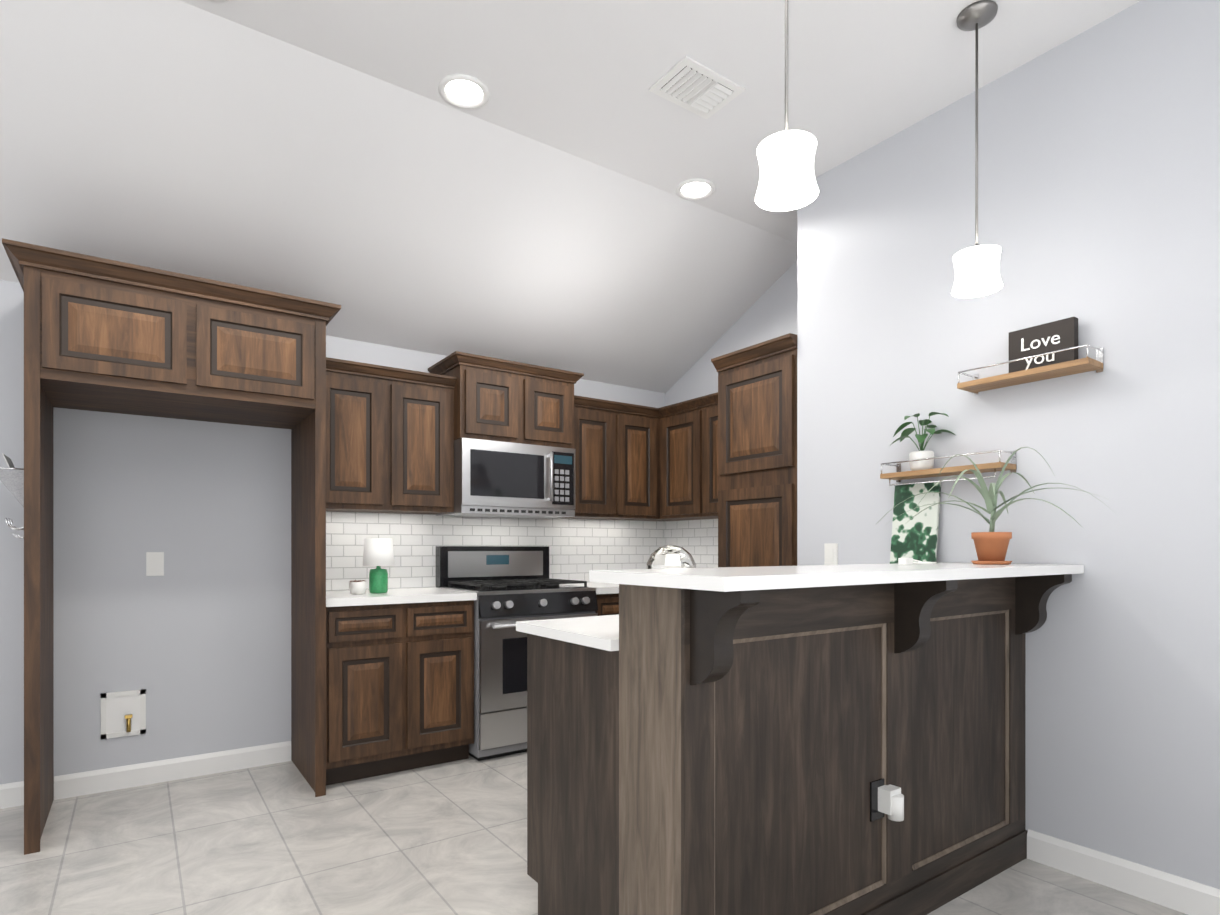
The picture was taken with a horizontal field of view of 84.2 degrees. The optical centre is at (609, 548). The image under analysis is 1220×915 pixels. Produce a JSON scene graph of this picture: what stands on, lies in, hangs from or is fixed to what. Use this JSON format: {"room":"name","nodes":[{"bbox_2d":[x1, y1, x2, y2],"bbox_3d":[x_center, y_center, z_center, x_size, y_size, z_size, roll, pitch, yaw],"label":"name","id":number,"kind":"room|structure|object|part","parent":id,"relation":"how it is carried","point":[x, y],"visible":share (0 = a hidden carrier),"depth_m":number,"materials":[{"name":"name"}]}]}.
{"room":"kitchen","nodes":[
{"label":"kitchen","id":0,"kind":"room"},
{"bbox_2d":[0,280,664,783],"bbox_3d":[-2.680,-0.050,3.138,8.043,2.404,0.200,0,0,-35],"label":"wall","id":1,"kind":"structure","parent":0,"point":[194,640],"depth_m":3.34,"materials":[{"name":"paint"}]},
{"bbox_2d":[0,453,23,537],"bbox_3d":[-2.454,-0.283,2.783,0.127,0.530,0.245,0,0,-35],"label":"rack","id":2,"kind":"object","parent":1,"relation":"attached to","point":[12,478],"visible":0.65,"depth_m":2.70,"materials":[{"name":"grey metal"}]},
{"bbox_2d":[30,244,193,419],"bbox_3d":[-2.155,-0.890,2.967,0.501,0.483,0.678,0,0,-35],"label":"upper cabinet","id":3,"kind":"object","parent":1,"relation":"attached to","point":[107,335],"depth_m":2.70,"materials":[{"name":"brown wood"}]},
{"bbox_2d":[101,689,145,738],"bbox_3d":[-2.333,0.795,3.239,0.176,0.216,0.029,0,0,-35],"label":"outlet box","id":4,"kind":"object","parent":1,"relation":"attached to","point":[123,713],"visible":1,"depth_m":3.25,"materials":[{"name":"white plastic"}]},
{"bbox_2d":[0,741,290,808],"bbox_3d":[-3.740,1.100,2.263,4.903,0.105,0.016,0,0,-35],"label":"baseboard","id":5,"kind":"structure","parent":1,"relation":"attached to","point":[98,781],"depth_m":3.31,"materials":[{"name":"white wood"}]},
{"bbox_2d":[146,552,163,575],"bbox_3d":[-2.235,0.076,3.320,0.072,0.116,0.009,0,0,-35],"label":"outlet","id":6,"kind":"object","parent":1,"relation":"attached to","point":[154,563],"visible":1,"depth_m":3.32,"materials":[{"name":"white plastic"}]},
{"bbox_2d":[186,276,321,433],"bbox_3d":[-1.745,-0.890,3.255,0.501,0.483,0.678,0,0,-35],"label":"upper cabinet","id":7,"kind":"object","parent":1,"relation":"attached to","point":[258,352],"depth_m":3.00,"materials":[{"name":"brown wood"}]},
{"bbox_2d":[294,354,389,513],"bbox_3d":[-1.453,-0.593,3.673,0.384,0.768,0.328,0,0,-35],"label":"upper cabinet","id":8,"kind":"object","parent":1,"relation":"attached to","point":[342,455],"depth_m":3.54,"materials":[{"name":"brown wood"}]},
{"bbox_2d":[390,367,453,517],"bbox_3d":[-1.139,-0.593,3.894,0.385,0.768,0.328,0,0,-35],"label":"upper cabinet","id":9,"kind":"object","parent":1,"relation":"attached to","point":[421,403],"depth_m":3.76,"materials":[{"name":"brown wood"}]},
{"bbox_2d":[430,352,525,443],"bbox_3d":[-0.799,-0.862,4.077,0.379,0.470,0.418,0,0,-35],"label":"upper cabinet","id":10,"kind":"object","parent":1,"relation":"attached to","point":[490,393],"depth_m":3.90,"materials":[{"name":"brown wood"}]},
{"bbox_2d":[436,438,574,518],"bbox_3d":[-0.628,-0.412,4.163,0.752,0.423,0.452,0,0,-35],"label":"over-the-range microwave","id":11,"kind":"object","parent":10,"relation":"attached to","point":[499,479],"visible":1,"depth_m":3.98,"materials":[{"name":"silver metal"}]},
{"bbox_2d":[526,364,577,449],"bbox_3d":[-0.489,-0.862,4.294,0.379,0.470,0.418,0,0,-35],"label":"upper cabinet","id":12,"kind":"object","parent":1,"relation":"attached to","point":[551,401],"depth_m":4.13,"materials":[{"name":"brown wood"}]},
{"bbox_2d":[546,396,617,521],"bbox_3d":[-0.207,-0.593,4.547,0.371,0.768,0.328,0,0,-35],"label":"upper cabinet","id":13,"kind":"object","parent":1,"relation":"attached to","point":[596,456],"depth_m":4.44,"materials":[{"name":"brown wood"}]},
{"bbox_2d":[610,402,657,521],"bbox_3d":[0.089,-0.593,4.755,0.352,0.768,0.328,0,0,-35],"label":"upper cabinet","id":14,"kind":"object","parent":1,"relation":"attached to","point":[637,424],"depth_m":4.63,"materials":[{"name":"brown wood"}]},
{"bbox_2d":[0,0,796,392],"bbox_3d":[-2.290,-1.518,2.582,8.043,0.834,1.557,0,0,-35],"label":"ceiling","id":15,"kind":"structure","parent":0,"point":[176,136],"depth_m":3.04,"materials":[{"name":"paint"}]},
{"bbox_2d":[0,752,1186,914],"bbox_3d":[-0.417,1.203,-0.087,8.043,0.100,8.280,0,0,-35],"label":"floor","id":16,"kind":"structure","parent":0,"point":[449,838],"depth_m":2.54,"materials":[{"name":"tile"}]},
{"bbox_2d":[294,598,409,795],"bbox_3d":[-1.371,0.714,3.554,0.383,0.876,0.618,0,0,-35],"label":"base cabinet","id":17,"kind":"object","parent":16,"relation":"on","point":[382,684],"depth_m":3.31,"materials":[{"name":"brown wood"}]},
{"bbox_2d":[298,586,476,605],"bbox_3d":[-1.208,0.256,3.656,0.766,0.039,0.638,0,0,-35],"label":"countertop","id":18,"kind":"structure","parent":17,"relation":"on","point":[399,595],"depth_m":3.44,"materials":[{"name":"white stone"}]},
{"bbox_2d":[349,580,365,594],"bbox_3d":[-1.304,0.201,3.492,0.085,0.070,0.086,0,0,-35],"label":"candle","id":19,"kind":"object","parent":18,"relation":"on","point":[357,587],"visible":1,"depth_m":3.46,"materials":[{"name":"white"}]},
{"bbox_2d":[363,538,393,592],"bbox_3d":[-1.231,0.091,3.592,0.160,0.290,0.160,0,0,-35],"label":"table lamp","id":20,"kind":"object","parent":18,"relation":"on","point":[378,553],"visible":1,"depth_m":3.55,"materials":[{"name":"white fabric"}]},
{"bbox_2d":[410,602,473,769],"bbox_3d":[-1.057,0.714,3.774,0.383,0.876,0.618,0,0,-35],"label":"base cabinet","id":21,"kind":"object","parent":16,"relation":"on","point":[441,633],"depth_m":3.53,"materials":[{"name":"brown wood"}]},
{"bbox_2d":[436,546,597,760],"bbox_3d":[-0.555,0.569,4.061,0.756,1.165,0.704,0,0,-35],"label":"range","id":22,"kind":"object","parent":16,"relation":"on","point":[510,586],"visible":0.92,"depth_m":3.74,"materials":[{"name":"grey metal"}]},
{"bbox_2d":[527,634,611,914],"bbox_3d":[0.115,0.711,2.141,0.578,0.884,0.506,0,0,-35],"label":"base cabinet","id":23,"kind":"object","parent":16,"relation":"on","point":[569,687],"depth_m":1.97,"materials":[{"name":"brown wood"}]},
{"bbox_2d":[516,615,615,653],"bbox_3d":[0.550,0.252,2.465,1.713,0.030,0.535,0,0,-35],"label":"countertop","id":24,"kind":"structure","parent":23,"relation":"on","point":[594,632],"depth_m":2.01,"materials":[{"name":"white stone"}]},
{"bbox_3d":[-0.043,0.620,1.880,0.020,1.064,0.752,0,0,-35],"label":"panel","id":25,"kind":"part","parent":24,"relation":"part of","materials":[{"name":"brown wood"}]},
{"bbox_2d":[595,594,618,615],"bbox_3d":[-0.097,0.714,4.448,0.430,0.876,0.618,0,0,-35],"label":"base cabinet","id":26,"kind":"object","parent":16,"relation":"on","point":[608,604],"depth_m":4.14,"materials":[{"name":"brown wood"}]},
{"bbox_2d":[563,582,618,593],"bbox_3d":[0.170,0.255,4.622,1.068,0.039,0.638,0,0,-35],"label":"countertop","id":27,"kind":"structure","parent":26,"relation":"on","point":[601,588],"depth_m":4.20,"materials":[{"name":"white stone"}]},
{"bbox_2d":[646,545,695,568],"bbox_3d":[0.204,0.112,2.254,0.166,0.249,0.173,0,0,-35],"label":"decor","id":28,"kind":"object","parent":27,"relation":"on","point":[668,556],"visible":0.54,"depth_m":2.20,"materials":[{"name":"silver metal"}]},
{"bbox_2d":[710,333,796,567],"bbox_3d":[1.019,0.038,3.804,0.618,2.229,0.567,0,0,-35],"label":"tall cabinet","id":29,"kind":"object","parent":16,"relation":"on","point":[753,410],"depth_m":3.61,"materials":[{"name":"brown wood"}]},
{"bbox_2d":[612,582,899,914],"bbox_3d":[0.414,0.620,1.849,0.732,1.065,0.315,0,0,-35],"label":"base cabinet","id":30,"kind":"object","parent":16,"relation":"on","point":[849,739],"depth_m":1.74,"materials":[{"name":"brown wood"}]},
{"bbox_2d":[589,562,1083,593],"bbox_3d":[0.804,0.072,2.072,1.748,0.030,0.498,0,0,-35],"label":"countertop","id":31,"kind":"structure","parent":30,"relation":"on","point":[717,580],"depth_m":1.68,"materials":[{"name":"white stone"}]},
{"bbox_2d":[890,482,940,563],"bbox_3d":[1.280,-0.021,2.850,0.071,0.515,0.200,0,0,-35],"label":"panel","id":32,"kind":"object","parent":31,"relation":"on","point":[915,537],"visible":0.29,"depth_m":2.85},
{"bbox_2d":[898,558,936,564],"bbox_3d":[1.101,0.045,2.415,0.204,0.023,0.077,0,0,-35],"label":"cable","id":33,"kind":"object","parent":31,"relation":"on","point":[905,561],"visible":1,"depth_m":2.36,"materials":[{"name":"white plastic"}]},
{"bbox_2d":[877,447,1113,563],"bbox_3d":[1.270,-0.148,2.411,0.555,0.408,0.821,0,0,-35],"label":"spider plant","id":34,"kind":"object","parent":31,"relation":"on","point":[991,546],"visible":1,"depth_m":2.39,"materials":[{"name":"green plant"}]},
{"bbox_2d":[900,582,939,914],"bbox_3d":[0.801,0.620,2.121,0.214,1.065,0.315,0,0,-35],"label":"base cabinet","id":35,"kind":"object","parent":16,"relation":"on","point":[919,601],"depth_m":2.12,"materials":[{"name":"brown wood"}]},
{"bbox_2d":[940,578,1031,906],"bbox_3d":[1.138,0.620,2.357,0.634,1.065,0.315,0,0,-35],"label":"base cabinet","id":36,"kind":"object","parent":16,"relation":"on","point":[985,623],"depth_m":2.35,"materials":[{"name":"brown wood"}]},
{"bbox_2d":[1032,578,1047,631],"bbox_3d":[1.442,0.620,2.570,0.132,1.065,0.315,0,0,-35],"label":"corbel","id":37,"kind":"object","parent":36,"relation":"attached to","point":[1039,585],"depth_m":2.42,"materials":[{"name":"brown wood"}]},
{"bbox_2d":[180,0,1140,242],"bbox_3d":[0.058,-1.874,-0.767,8.043,0.120,6.623,0,0,-35],"label":"ceiling","id":38,"kind":"structure","parent":0,"point":[578,78],"depth_m":2.51,"materials":[{"name":"paint"}]},
{"bbox_2d":[205,0,228,1],"bbox_3d":[-1.295,-1.808,2.136,0.200,0.011,0.200,0,0,-35],"label":"recessed light","id":39,"kind":"object","parent":38,"relation":"in","point":[217,0],"visible":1,"depth_m":2.23,"materials":[{"name":"white"}]},
{"bbox_2d":[438,74,489,109],"bbox_3d":[-0.579,-1.808,2.681,0.200,0.011,0.200,0,0,-35],"label":"recessed light","id":40,"kind":"object","parent":38,"relation":"in","point":[467,90],"visible":1,"depth_m":2.68,"materials":[{"name":"white plastic"}]},
{"bbox_2d":[676,178,715,199],"bbox_3d":[0.432,-1.809,3.408,0.200,0.011,0.200,0,0,-35],"label":"recessed light","id":41,"kind":"object","parent":38,"relation":"in","point":[694,188],"visible":1,"depth_m":3.40,"materials":[{"name":"white plastic"}]},
{"bbox_2d":[649,56,744,118],"bbox_3d":[0.343,-1.808,2.664,0.310,0.013,0.220,0,0,-35],"label":"ceiling vent","id":42,"kind":"object","parent":38,"relation":"in","point":[693,86],"visible":1,"depth_m":2.65,"materials":[{"name":"white"}]},
{"bbox_2d":[755,0,818,210],"bbox_3d":[0.441,-1.347,1.686,0.154,0.934,0.154,0,0,-35],"label":"pendant light","id":43,"kind":"object","parent":38,"relation":"hanging from","point":[787,181],"visible":1,"depth_m":1.65,"materials":[{"name":"white glass"}]},
{"bbox_2d":[951,0,1002,297],"bbox_3d":[1.246,-1.347,2.295,0.154,0.934,0.154,0,0,-35],"label":"pendant light","id":44,"kind":"object","parent":38,"relation":"hanging from","point":[977,273],"visible":1,"depth_m":2.27,"materials":[{"name":"white glass"}]},
{"bbox_2d":[665,261,796,520],"bbox_3d":[0.997,-0.357,4.638,0.300,3.017,1.965,0,0,-35],"label":"wall","id":45,"kind":"structure","parent":0,"point":[770,313],"depth_m":4.47,"materials":[{"name":"paint"}]},
{"bbox_2d":[658,398,709,521],"bbox_3d":[0.596,-0.593,4.659,0.328,0.768,0.451,0,0,-35],"label":"upper cabinet","id":46,"kind":"object","parent":45,"relation":"attached to","point":[678,422],"depth_m":4.57,"materials":[{"name":"brown wood"}]},
{"bbox_2d":[698,394,709,517],"bbox_3d":[0.849,-0.593,4.298,0.328,0.768,0.432,0,0,-35],"label":"upper cabinet","id":47,"kind":"object","parent":45,"relation":"attached to","point":[704,401],"depth_m":4.36,"materials":[{"name":"brown wood"}]},
{"bbox_2d":[797,0,1219,888],"bbox_3d":[3.098,-0.356,1.116,0.904,3.017,6.215,0,0,-35],"label":"wall","id":48,"kind":"structure","parent":0,"point":[1099,180],"depth_m":2.39,"materials":[{"name":"paint"}]},
{"bbox_2d":[824,543,837,564],"bbox_3d":[1.056,0.034,3.229,0.009,0.116,0.072,0,0,-35],"label":"outlet","id":49,"kind":"object","parent":48,"relation":"attached to","point":[830,553],"visible":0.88,"depth_m":3.23,"materials":[{"name":"white plastic"}]},
{"bbox_2d":[880,450,1016,485],"bbox_3d":[1.344,-0.318,2.717,0.125,0.105,0.490,0,0,-35],"label":"wall shelf","id":50,"kind":"object","parent":48,"relation":"attached to","point":[898,475],"visible":0.92,"depth_m":2.67,"materials":[{"name":"brown wood"}]},
{"bbox_2d":[891,412,954,470],"bbox_3d":[1.294,-0.435,2.796,0.203,0.231,0.237,0,0,-35],"label":"potted plant","id":51,"kind":"object","parent":50,"relation":"on","point":[921,453],"visible":0.94,"depth_m":2.77,"materials":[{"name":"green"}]},
{"bbox_2d":[957,344,1102,394],"bbox_3d":[1.519,-0.649,2.467,0.125,0.082,0.440,0,0,-35],"label":"wall shelf","id":52,"kind":"object","parent":48,"relation":"attached to","point":[976,385],"visible":1,"depth_m":2.41,"materials":[{"name":"brown wood"}]},
{"bbox_2d":[1009,317,1077,372],"bbox_3d":[1.559,-0.721,2.437,0.039,0.165,0.215,0,0,-35],"label":"sign","id":53,"kind":"object","parent":52,"relation":"on","point":[1046,338],"visible":0.92,"depth_m":2.42,"materials":[{"name":"black wood"}]},
{"bbox_2d":[1027,829,1219,914],"bbox_3d":[2.973,1.100,0.494,0.016,0.105,4.938,0,0,-35],"label":"baseboard","id":54,"kind":"structure","parent":48,"relation":"attached to","point":[1177,893],"depth_m":2.26,"materials":[{"name":"white wood"}]}
]}

